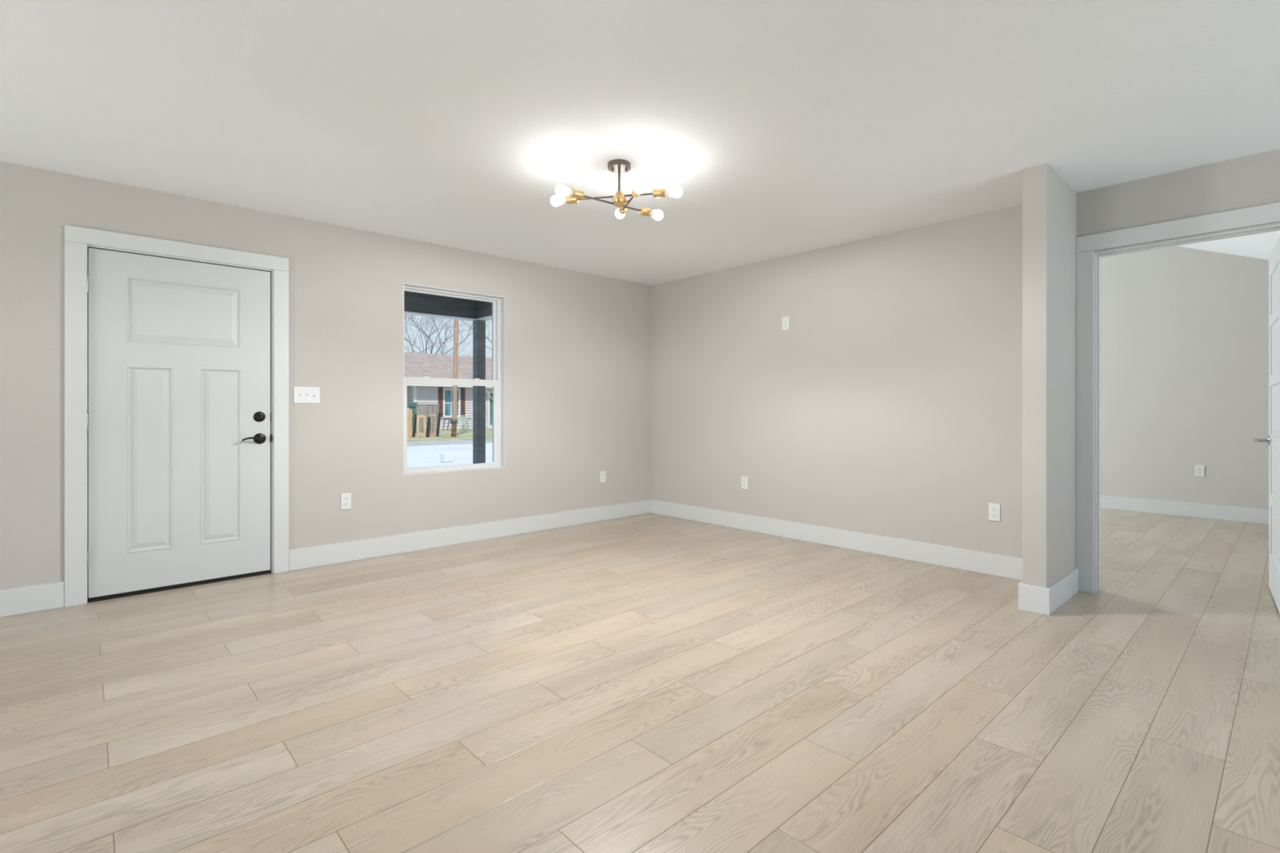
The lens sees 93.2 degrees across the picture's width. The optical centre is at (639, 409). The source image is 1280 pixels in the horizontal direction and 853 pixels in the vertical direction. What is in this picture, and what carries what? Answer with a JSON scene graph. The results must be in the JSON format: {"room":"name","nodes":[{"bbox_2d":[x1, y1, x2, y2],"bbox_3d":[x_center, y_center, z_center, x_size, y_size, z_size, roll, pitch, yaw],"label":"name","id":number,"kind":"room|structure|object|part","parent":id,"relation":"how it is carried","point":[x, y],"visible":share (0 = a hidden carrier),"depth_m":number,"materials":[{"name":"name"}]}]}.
{"room":"empty living room","nodes":[
{"label":"empty living room","id":0,"kind":"room"},
{"bbox_2d":[0,160,651,590],"bbox_3d":[-2.849,-0.110,3.877,8.155,2.440,0.165,0,0,-43],"label":"wall","id":1,"kind":"structure","parent":0,"point":[578,344],"depth_m":4.45,"materials":[{"name":"beige paint"}]},
{"bbox_2d":[0,581,64,617],"bbox_3d":[-4.464,1.038,2.269,3.340,0.143,0.016,0,0,-43],"label":"baseboard","id":2,"kind":"structure","parent":1,"relation":"attached to","point":[22,600],"depth_m":3.31,"materials":[{"name":"white paint"}]},
{"bbox_2d":[64,224,288,607],"bbox_3d":[-2.867,0.037,3.824,1.114,2.145,0.208,0,0,-43],"label":"door","id":3,"kind":"structure","parent":1,"relation":"in","point":[176,353],"depth_m":3.73,"materials":[{"name":"white paint"}]},
{"bbox_3d":[-3.199,0.083,3.430,0.092,2.055,0.019,0,0,-43],"label":"casing","id":4,"kind":"part","parent":3,"relation":"part of","materials":[{"name":"white paint"}]},
{"bbox_3d":[-2.979,0.299,3.679,0.217,1.118,0.038,0,0,-43],"label":"panel","id":5,"kind":"part","parent":3,"relation":"part of","materials":[{"name":"white paint"}]},
{"bbox_3d":[-2.823,-0.990,3.776,1.114,0.090,0.020,0,0,-43],"label":"casing","id":6,"kind":"part","parent":3,"relation":"part of","materials":[{"name":"white paint"}]},
{"bbox_3d":[-2.850,-0.596,3.797,0.579,0.388,0.038,0,0,-43],"label":"panel","id":7,"kind":"part","parent":3,"relation":"part of","materials":[{"name":"white paint"}]},
{"bbox_3d":[-2.718,0.296,3.919,0.220,1.121,0.038,0,0,-43],"label":"panel","id":8,"kind":"part","parent":3,"relation":"part of","materials":[{"name":"white paint"}]},
{"bbox_3d":[-2.555,0.195,3.984,0.115,0.025,0.020,0,0,-43],"label":"lever","id":9,"kind":"part","parent":3,"relation":"part of","materials":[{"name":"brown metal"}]},
{"bbox_3d":[-2.532,0.196,4.036,0.072,0.072,0.047,0,0,-43],"label":"lever handle","id":10,"kind":"part","parent":3,"relation":"part of","materials":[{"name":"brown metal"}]},
{"bbox_3d":[-2.446,0.083,4.123,0.090,2.055,0.019,0,0,-43],"label":"casing","id":11,"kind":"part","parent":3,"relation":"part of","materials":[{"name":"white paint"}]},
{"bbox_2d":[293,386,319,403],"bbox_3d":[-2.327,-0.100,4.229,0.166,0.115,0.024,0,0,-43],"label":"light switch","id":12,"kind":"object","parent":1,"relation":"attached to","point":[301,394],"visible":1,"depth_m":4.23,"materials":[{"name":"white plastic"}]},
{"bbox_2d":[341,493,351,509],"bbox_3d":[-2.142,0.670,4.409,0.070,0.115,0.009,0,0,-43],"label":"wall outlet","id":13,"kind":"object","parent":1,"relation":"attached to","point":[346,497],"visible":1,"depth_m":4.41,"materials":[{"name":"white plastic"}]},
{"bbox_2d":[403,283,505,475],"bbox_3d":[-1.562,-0.235,5.057,0.892,1.494,0.161,0,0,-43],"label":"window","id":14,"kind":"structure","parent":1,"relation":"in","point":[498,381],"depth_m":5.26,"materials":[{"name":"white paint"}]},
{"bbox_3d":[-1.597,-0.586,5.095,0.840,0.756,0.028,0,0,-43],"label":"sash","id":15,"kind":"part","parent":14,"relation":"part of","materials":[{"name":"white plastic"}]},
{"bbox_3d":[-1.575,0.116,5.071,0.840,0.748,0.030,0,0,-43],"label":"sash","id":16,"kind":"part","parent":14,"relation":"part of","materials":[{"name":"white plastic"}]},
{"bbox_2d":[288,499,651,570],"bbox_3d":[-1.142,1.038,5.324,3.454,0.143,0.016,0,0,-43],"label":"baseboard","id":17,"kind":"structure","parent":1,"relation":"attached to","point":[333,553],"depth_m":4.94,"materials":[{"name":"white paint"}]},
{"bbox_2d":[600,471,605,483],"bbox_3d":[-0.370,0.676,6.039,0.070,0.115,0.009,0,0,-43],"label":"wall outlet","id":18,"kind":"object","parent":1,"relation":"attached to","point":[602,474],"visible":1,"depth_m":6.03,"materials":[{"name":"white plastic"}]},
{"bbox_2d":[444,390,457,415],"bbox_3d":[-11.228,-0.380,35.960,0.910,1.540,0.020,0,0,-43],"label":"window","id":19,"kind":"structure","parent":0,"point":[448,393],"depth_m":35.87,"materials":[{"name":"blue glass"}]},
{"bbox_2d":[0,508,1279,852],"bbox_3d":[1.515,1.170,2.083,12.150,0.120,8.715,0,0,-43],"label":"floor","id":20,"kind":"structure","parent":0,"point":[651,682],"depth_m":2.27,"materials":[{"name":"brown wood"}]},
{"bbox_2d":[0,0,1279,285],"bbox_3d":[0.003,-1.390,0.692,8.040,0.120,8.715,0,0,-43],"label":"ceiling","id":21,"kind":"structure","parent":0,"point":[784,127],"depth_m":2.67,"materials":[{"name":"white paint"}]},
{"bbox_2d":[550,159,682,220],"bbox_3d":[-0.126,-1.194,3.254,0.700,0.271,0.657,0,0,-43],"label":"ceiling light","id":22,"kind":"object","parent":21,"relation":"attached to","point":[615,166],"visible":1,"depth_m":3.25,"materials":[{"name":"brown metal"}]},
{"bbox_2d":[550,195,578,206],"bbox_3d":[-0.415,-1.154,3.337,0.120,0.059,0.144,0,0,-43],"label":"bulb","id":23,"kind":"object","parent":22,"relation":"attached to","point":[556,200],"depth_m":3.32,"materials":[{"name":"white glass"}]},
{"bbox_2d":[555,183,583,199],"bbox_3d":[-0.365,-1.117,3.115,0.160,0.059,0.061,0,0,-43],"label":"bulb","id":24,"kind":"object","parent":22,"relation":"attached to","point":[561,189],"depth_m":3.09,"materials":[{"name":"white glass"}]},
{"bbox_3d":[-0.149,-1.117,3.280,0.419,0.010,0.044,0,0,-43],"label":"arm","id":25,"kind":"part","parent":22,"relation":"part of","materials":[{"name":"brown metal"}]},
{"bbox_3d":[-0.135,-1.154,3.280,0.453,0.010,0.010,0,0,12],"label":"arm","id":26,"kind":"part","parent":22,"relation":"part of","materials":[{"name":"brown metal"}]},
{"bbox_3d":[-0.113,-1.232,3.276,0.014,0.139,0.014,0,0,-43],"label":"stem","id":27,"kind":"part","parent":22,"relation":"part of","materials":[{"name":"brown metal"}]},
{"bbox_2d":[614,206,626,218],"bbox_3d":[-0.108,-1.157,3.534,0.112,0.065,0.147,0,0,-43],"label":"bulb","id":28,"kind":"object","parent":22,"relation":"attached to","point":[620,213],"depth_m":3.51,"materials":[{"name":"white glass"}]},
{"bbox_3d":[-0.059,-1.124,3.275,0.010,0.057,0.410,0,0,-11],"label":"arm","id":29,"kind":"part","parent":22,"relation":"part of","materials":[{"name":"brown metal"}]},
{"bbox_2d":[631,181,646,197],"bbox_3d":[-0.009,-1.091,3.016,0.112,0.065,0.147,0,0,-43],"label":"bulb","id":30,"kind":"object","parent":22,"relation":"attached to","point":[640,187],"depth_m":2.95,"materials":[{"name":"white glass"}]},
{"bbox_2d":[638,206,662,220],"bbox_3d":[0.066,-1.117,3.445,0.160,0.059,0.061,0,0,-43],"label":"bulb","id":31,"kind":"object","parent":22,"relation":"attached to","point":[657,215],"depth_m":3.43,"materials":[{"name":"white glass"}]},
{"bbox_2d":[652,186,682,197],"bbox_3d":[0.146,-1.154,3.224,0.120,0.059,0.144,0,0,-43],"label":"bulb","id":32,"kind":"object","parent":22,"relation":"attached to","point":[677,191],"depth_m":3.21,"materials":[{"name":"white glass"}]},
{"bbox_2d":[651,148,1279,558],"bbox_3d":[3.060,-0.740,3.391,0.115,3.700,8.550,0,0,-43],"label":"wall","id":33,"kind":"structure","parent":0,"point":[890,402],"depth_m":4.67,"materials":[{"name":"beige paint"}]},
{"bbox_2d":[741,476,747,489],"bbox_3d":[0.963,0.679,5.579,0.009,0.115,0.070,0,0,-43],"label":"wall outlet","id":34,"kind":"object","parent":33,"relation":"attached to","point":[744,479],"visible":1,"depth_m":5.57,"materials":[{"name":"white plastic"}]},
{"bbox_2d":[782,316,789,330],"bbox_3d":[1.264,-0.746,5.252,0.009,0.115,0.070,0,0,-43],"label":"wall outlet","id":35,"kind":"object","parent":33,"relation":"attached to","point":[785,320],"visible":1,"depth_m":5.25,"materials":[{"name":"white plastic"}]},
{"bbox_2d":[651,499,1022,580],"bbox_3d":[1.364,1.038,5.139,0.016,0.143,3.649,0,0,-43],"label":"baseboard","id":36,"kind":"structure","parent":33,"relation":"attached to","point":[1002,566],"depth_m":4.74,"materials":[{"name":"white paint"}]},
{"bbox_2d":[988,502,999,521],"bbox_3d":[2.371,0.689,4.048,0.009,0.115,0.070,0,0,-43],"label":"wall outlet","id":37,"kind":"object","parent":33,"relation":"attached to","point":[993,508],"visible":1,"depth_m":4.04,"materials":[{"name":"white plastic"}]},
{"bbox_2d":[991,512,996,517],"bbox_3d":[2.369,0.709,4.046,0.003,0.028,0.033,0,0,-43],"label":"receptacle","id":38,"kind":"object","parent":37,"relation":"attached to","point":[993,514],"depth_m":4.05,"materials":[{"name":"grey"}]},
{"bbox_2d":[991,506,996,511],"bbox_3d":[2.369,0.669,4.046,0.003,0.028,0.033,0,0,-43],"label":"receptacle","id":39,"kind":"object","parent":37,"relation":"attached to","point":[993,508],"depth_m":4.05,"materials":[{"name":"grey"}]},
{"bbox_2d":[1075,202,1279,613],"bbox_3d":[3.353,0.029,3.657,0.944,2.163,0.994,0,0,-43],"label":"door","id":40,"kind":"structure","parent":33,"relation":"in","point":[1087,261],"depth_m":3.64,"materials":[{"name":"white paint"}]},
{"bbox_3d":[2.706,0.077,3.678,0.018,2.066,0.088,0,0,-43],"label":"casing","id":41,"kind":"part","parent":40,"relation":"part of","materials":[{"name":"white paint"}]},
{"bbox_3d":[3.012,-1.005,3.344,0.019,0.096,0.994,0,0,-43],"label":"casing","id":42,"kind":"part","parent":40,"relation":"part of","materials":[{"name":"white paint"}]},
{"bbox_3d":[3.842,0.190,3.726,0.062,0.062,0.054,0,0,-43],"label":"lever handle","id":43,"kind":"part","parent":40,"relation":"part of","materials":[{"name":"silver metal"}]},
{"bbox_3d":[3.640,-0.689,3.450,0.028,0.242,0.570,0,0,43],"label":"panel","id":44,"kind":"part","parent":40,"relation":"part of","materials":[{"name":"white paint"}]},
{"bbox_3d":[3.640,-0.356,3.450,0.028,0.300,0.570,0,0,43],"label":"panel","id":45,"kind":"part","parent":40,"relation":"part of","materials":[{"name":"white paint"}]},
{"bbox_3d":[3.640,0.006,3.450,0.028,0.300,0.570,0,0,43],"label":"panel","id":46,"kind":"part","parent":40,"relation":"part of","materials":[{"name":"white paint"}]},
{"bbox_3d":[3.640,0.368,3.450,0.028,0.300,0.570,0,0,43],"label":"panel","id":47,"kind":"part","parent":40,"relation":"part of","materials":[{"name":"white paint"}]},
{"bbox_3d":[3.640,0.730,3.450,0.028,0.300,0.570,0,0,43],"label":"panel","id":48,"kind":"part","parent":40,"relation":"part of","materials":[{"name":"white paint"}]},
{"bbox_2d":[1022,164,1076,588],"bbox_3d":[2.402,-0.110,3.537,0.655,2.440,0.115,0,0,-43],"label":"wall","id":49,"kind":"structure","parent":0,"point":[1049,203],"depth_m":3.35,"materials":[{"name":"beige paint"}]},
{"bbox_2d":[1018,567,1079,615],"bbox_3d":[2.391,1.038,3.526,0.655,0.143,0.147,0,0,-43],"label":"baseboard","id":50,"kind":"structure","parent":49,"relation":"attached to","point":[1044,601],"depth_m":3.33,"materials":[{"name":"white paint"}]},
{"bbox_2d":[1100,245,1268,509],"bbox_3d":[4.635,-0.740,7.488,0.120,3.700,4.980,0,0,-43],"label":"wall","id":51,"kind":"structure","parent":0,"point":[1184,331],"depth_m":6.28,"materials":[{"name":"grey paint"}]},
{"bbox_2d":[1100,495,1268,524],"bbox_3d":[4.635,1.038,7.387,0.016,0.143,4.800,0,0,-43],"label":"baseboard","id":52,"kind":"structure","parent":51,"relation":"attached to","point":[1251,515],"depth_m":6.26,"materials":[{"name":"white paint"}]},
{"bbox_2d":[1195,465,1204,476],"bbox_3d":[5.734,0.630,6.197,0.009,0.115,0.070,0,0,-43],"label":"wall outlet","id":53,"kind":"object","parent":51,"relation":"attached to","point":[1199,469],"visible":1,"depth_m":6.19,"materials":[{"name":"white plastic"}]},
{"bbox_2d":[1177,230,1279,259],"bbox_3d":[3.264,-1.831,6.160,3.935,1.148,5.090,0,0,-43],"label":"ceiling","id":54,"kind":"structure","parent":0,"point":[1260,246],"depth_m":5.60,"materials":[{"name":"white paint"}]},
{"label":"outside","id":55,"kind":"structure","parent":0,"visible":0},
{"bbox_2d":[407,428,492,442],"bbox_3d":[-15.551,1.335,61.233,180.000,0.350,68.800,0,0,-43],"label":"lawn","id":56,"kind":"structure","parent":55,"point":[445,434],"depth_m":25.25,"materials":[{"name":"green plant"}]},
{"bbox_2d":[407,407,412,437],"bbox_3d":[-9.623,0.545,24.965,0.470,1.230,0.060,0,0,-43],"label":"fence","id":57,"kind":"object","parent":56,"relation":"on","point":[409,411],"visible":0.39,"depth_m":25.01,"materials":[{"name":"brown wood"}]},
{"bbox_2d":[407,402,417,432],"bbox_3d":[-11.138,0.409,29.176,0.610,1.498,0.710,0,0,-43],"label":"trash bin","id":58,"kind":"object","parent":56,"relation":"on","point":[412,406],"visible":0.16,"depth_m":28.97,"materials":[{"name":"teal paint"}]},
{"bbox_3d":[-11.127,-0.215,29.165,0.600,0.250,0.680,0,0,-43],"label":"lid","id":59,"kind":"part","parent":58,"relation":"part of","materials":[{"name":"teal paint"}]},
{"bbox_2d":[412,414,417,437],"bbox_3d":[-9.421,0.688,25.300,0.188,0.953,0.090,0,0,-43],"label":"fence post","id":60,"kind":"object","parent":56,"relation":"on","point":[415,415],"visible":1,"depth_m":25.27,"materials":[{"name":"grey paint"}]},
{"bbox_2d":[416,414,426,437],"bbox_3d":[-9.042,0.707,25.000,0.392,0.941,0.147,0,0,-43],"label":"wooden frame","id":61,"kind":"object","parent":56,"relation":"on","point":[418,433],"visible":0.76,"depth_m":24.97,"materials":[{"name":"brown wood"}]},
{"bbox_2d":[415,404,439,432],"bbox_3d":[-10.089,0.455,28.774,1.140,1.410,0.080,0,0,-43],"label":"fence","id":62,"kind":"object","parent":56,"relation":"on","point":[435,408],"visible":0.54,"depth_m":28.76,"materials":[{"name":"grey wood"}]},
{"bbox_2d":[426,417,431,437],"bbox_3d":[-8.795,0.737,25.128,0.178,0.854,0.090,0,0,-43],"label":"fence post","id":63,"kind":"object","parent":56,"relation":"on","point":[428,418],"visible":1,"depth_m":25.10,"materials":[{"name":"grey paint"}]},
{"bbox_2d":[428,413,436,436],"bbox_3d":[-8.724,0.681,25.432,0.344,0.989,0.152,0,0,-43],"label":"wooden frame","id":64,"kind":"object","parent":56,"relation":"on","point":[434,433],"visible":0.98,"depth_m":25.45,"materials":[{"name":"brown wood"}]},
{"bbox_2d":[404,315,468,353],"bbox_3d":[-33.115,-7.749,80.962,24.603,17.841,17.311,0,0,-43],"label":"bare tree","id":65,"kind":"object","parent":56,"relation":"on","point":[414,315],"visible":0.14,"depth_m":84.54,"materials":[{"name":"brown plant"}]},
{"bbox_2d":[435,413,440,436],"bbox_3d":[-8.528,0.653,25.604,0.195,1.023,0.090,0,0,-43],"label":"fence post","id":66,"kind":"object","parent":56,"relation":"on","point":[439,414],"visible":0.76,"depth_m":25.56,"materials":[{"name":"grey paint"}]},
{"bbox_2d":[404,314,486,355],"bbox_3d":[-16.781,-4.750,47.708,9.450,11.848,10.741,0,0,-39],"label":"bare tree","id":67,"kind":"object","parent":56,"relation":"on","point":[406,322],"visible":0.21,"depth_m":47.01,"materials":[{"name":"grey plant"}]},
{"bbox_2d":[404,351,492,429],"bbox_3d":[-10.689,-1.205,41.319,17.000,4.730,8.700,0,0,-43],"label":"house","id":68,"kind":"structure","parent":56,"relation":"on","point":[415,364],"depth_m":36.37,"materials":[{"name":"white"}]},
{"bbox_2d":[438,386,443,417],"bbox_3d":[-11.674,-0.420,35.417,0.280,1.740,0.055,0,0,-43],"label":"shutter","id":69,"kind":"object","parent":68,"relation":"hanging from","point":[440,388],"depth_m":35.43,"materials":[{"name":"brown wood"}]},
{"bbox_2d":[460,387,465,417],"bbox_3d":[-10.643,-0.420,36.365,0.280,1.740,0.055,0,0,-43],"label":"shutter","id":70,"kind":"object","parent":68,"relation":"hanging from","point":[462,389],"depth_m":36.33,"materials":[{"name":"brown wood"}]},
{"bbox_3d":[-8.685,-0.005,38.298,1.940,2.010,0.020,0,0,-43],"label":"door glass","id":71,"kind":"part","parent":68,"relation":"part of","materials":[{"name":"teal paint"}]},
{"bbox_2d":[450,423,456,436],"bbox_3d":[-7.866,0.890,25.494,0.227,0.540,0.266,0,0,-43],"label":"stump","id":72,"kind":"object","parent":56,"relation":"on","point":[453,425],"visible":0.94,"depth_m":25.42,"materials":[{"name":"brown wood"}]},
{"bbox_2d":[449,418,457,423],"bbox_3d":[-7.849,0.512,25.496,0.330,0.205,0.330,0,0,-43],"label":"basin","id":73,"kind":"object","parent":72,"relation":"on","point":[453,420],"visible":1,"depth_m":25.38,"materials":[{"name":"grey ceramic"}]},
{"bbox_2d":[452,319,458,435],"bbox_3d":[-8.132,-3.340,26.706,0.334,9.003,0.208,0,0,-6],"label":"utility pole","id":74,"kind":"object","parent":56,"relation":"on","point":[455,321],"visible":0.48,"depth_m":26.62,"materials":[{"name":"brown wood"}]},
{"bbox_2d":[440,417,471,430],"bbox_3d":[-10.461,0.837,34.261,1.620,0.653,0.700,0,0,-43],"label":"garden table","id":75,"kind":"object","parent":56,"relation":"on","point":[449,419],"visible":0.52,"depth_m":34.08,"materials":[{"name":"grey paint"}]},
{"bbox_2d":[457,415,468,431],"bbox_3d":[-9.443,0.738,32.091,0.616,0.851,0.630,0,0,-29],"label":"garden chair","id":76,"kind":"object","parent":56,"relation":"on","point":[461,422],"visible":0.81,"depth_m":31.89,"materials":[{"name":"white plastic"}]},
{"bbox_3d":[-9.334,0.559,31.892,0.565,0.495,0.177,0,0,-29],"label":"backrest","id":77,"kind":"part","parent":76,"relation":"part of","materials":[{"name":"white plastic"}]},
{"bbox_2d":[462,320,492,349],"bbox_3d":[-11.069,-5.477,56.217,10.814,13.297,16.544,0,0,21],"label":"bare tree","id":78,"kind":"object","parent":56,"relation":"on","point":[462,320],"visible":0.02,"depth_m":52.97,"materials":[{"name":"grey plant"}]},
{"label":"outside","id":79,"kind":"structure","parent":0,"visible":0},
{"bbox_2d":[407,443,492,464],"bbox_3d":[0.347,1.340,21.784,90.000,0.340,6.400,0,0,-43],"label":"street","id":80,"kind":"structure","parent":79,"point":[417,455],"depth_m":16.34,"materials":[{"name":"grey asphalt"}]},
{"bbox_2d":[440,453,453,462],"bbox_3d":[-4.286,1.075,13.415,0.210,0.170,0.248,0,0,-43],"label":"meter box","id":81,"kind":"object","parent":80,"relation":"on","point":[443,457],"visible":1,"depth_m":13.33,"materials":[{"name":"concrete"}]},
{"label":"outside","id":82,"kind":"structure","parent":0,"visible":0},
{"bbox_2d":[407,439,492,446],"bbox_3d":[-2.564,1.335,24.949,90.000,0.350,2.200,0,0,-43],"label":"curb","id":83,"kind":"object","parent":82,"point":[487,441],"depth_m":20.94,"materials":[{"name":"grey concrete"}]},
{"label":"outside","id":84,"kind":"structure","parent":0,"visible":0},
{"bbox_2d":[407,459,492,467],"bbox_3d":[4.422,1.335,17.352,90.000,0.350,5.640,0,0,-43],"label":"pavement","id":85,"kind":"structure","parent":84,"point":[486,460],"depth_m":12.82,"materials":[{"name":"concrete"}]},
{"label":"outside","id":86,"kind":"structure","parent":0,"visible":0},
{"bbox_3d":[-3.908,1.195,4.435,7.250,0.070,2.080,0,0,-43],"label":"floor","id":87,"kind":"structure","parent":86,"visible":0},
{"bbox_2d":[472,320,485,463],"bbox_3d":[-1.961,0.040,7.380,0.133,2.240,0.144,0,0,-43],"label":"porch post","id":88,"kind":"object","parent":87,"relation":"on","point":[478,326],"visible":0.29,"depth_m":7.34,"materials":[{"name":"wood"}]},
{"bbox_2d":[404,290,492,320],"bbox_3d":[-3.919,-1.295,4.357,7.130,0.430,1.980,0,0,-43],"label":"beam","id":89,"kind":"structure","parent":88,"relation":"on","point":[415,303],"depth_m":7.03,"materials":[{"name":"wood"}]}
]}

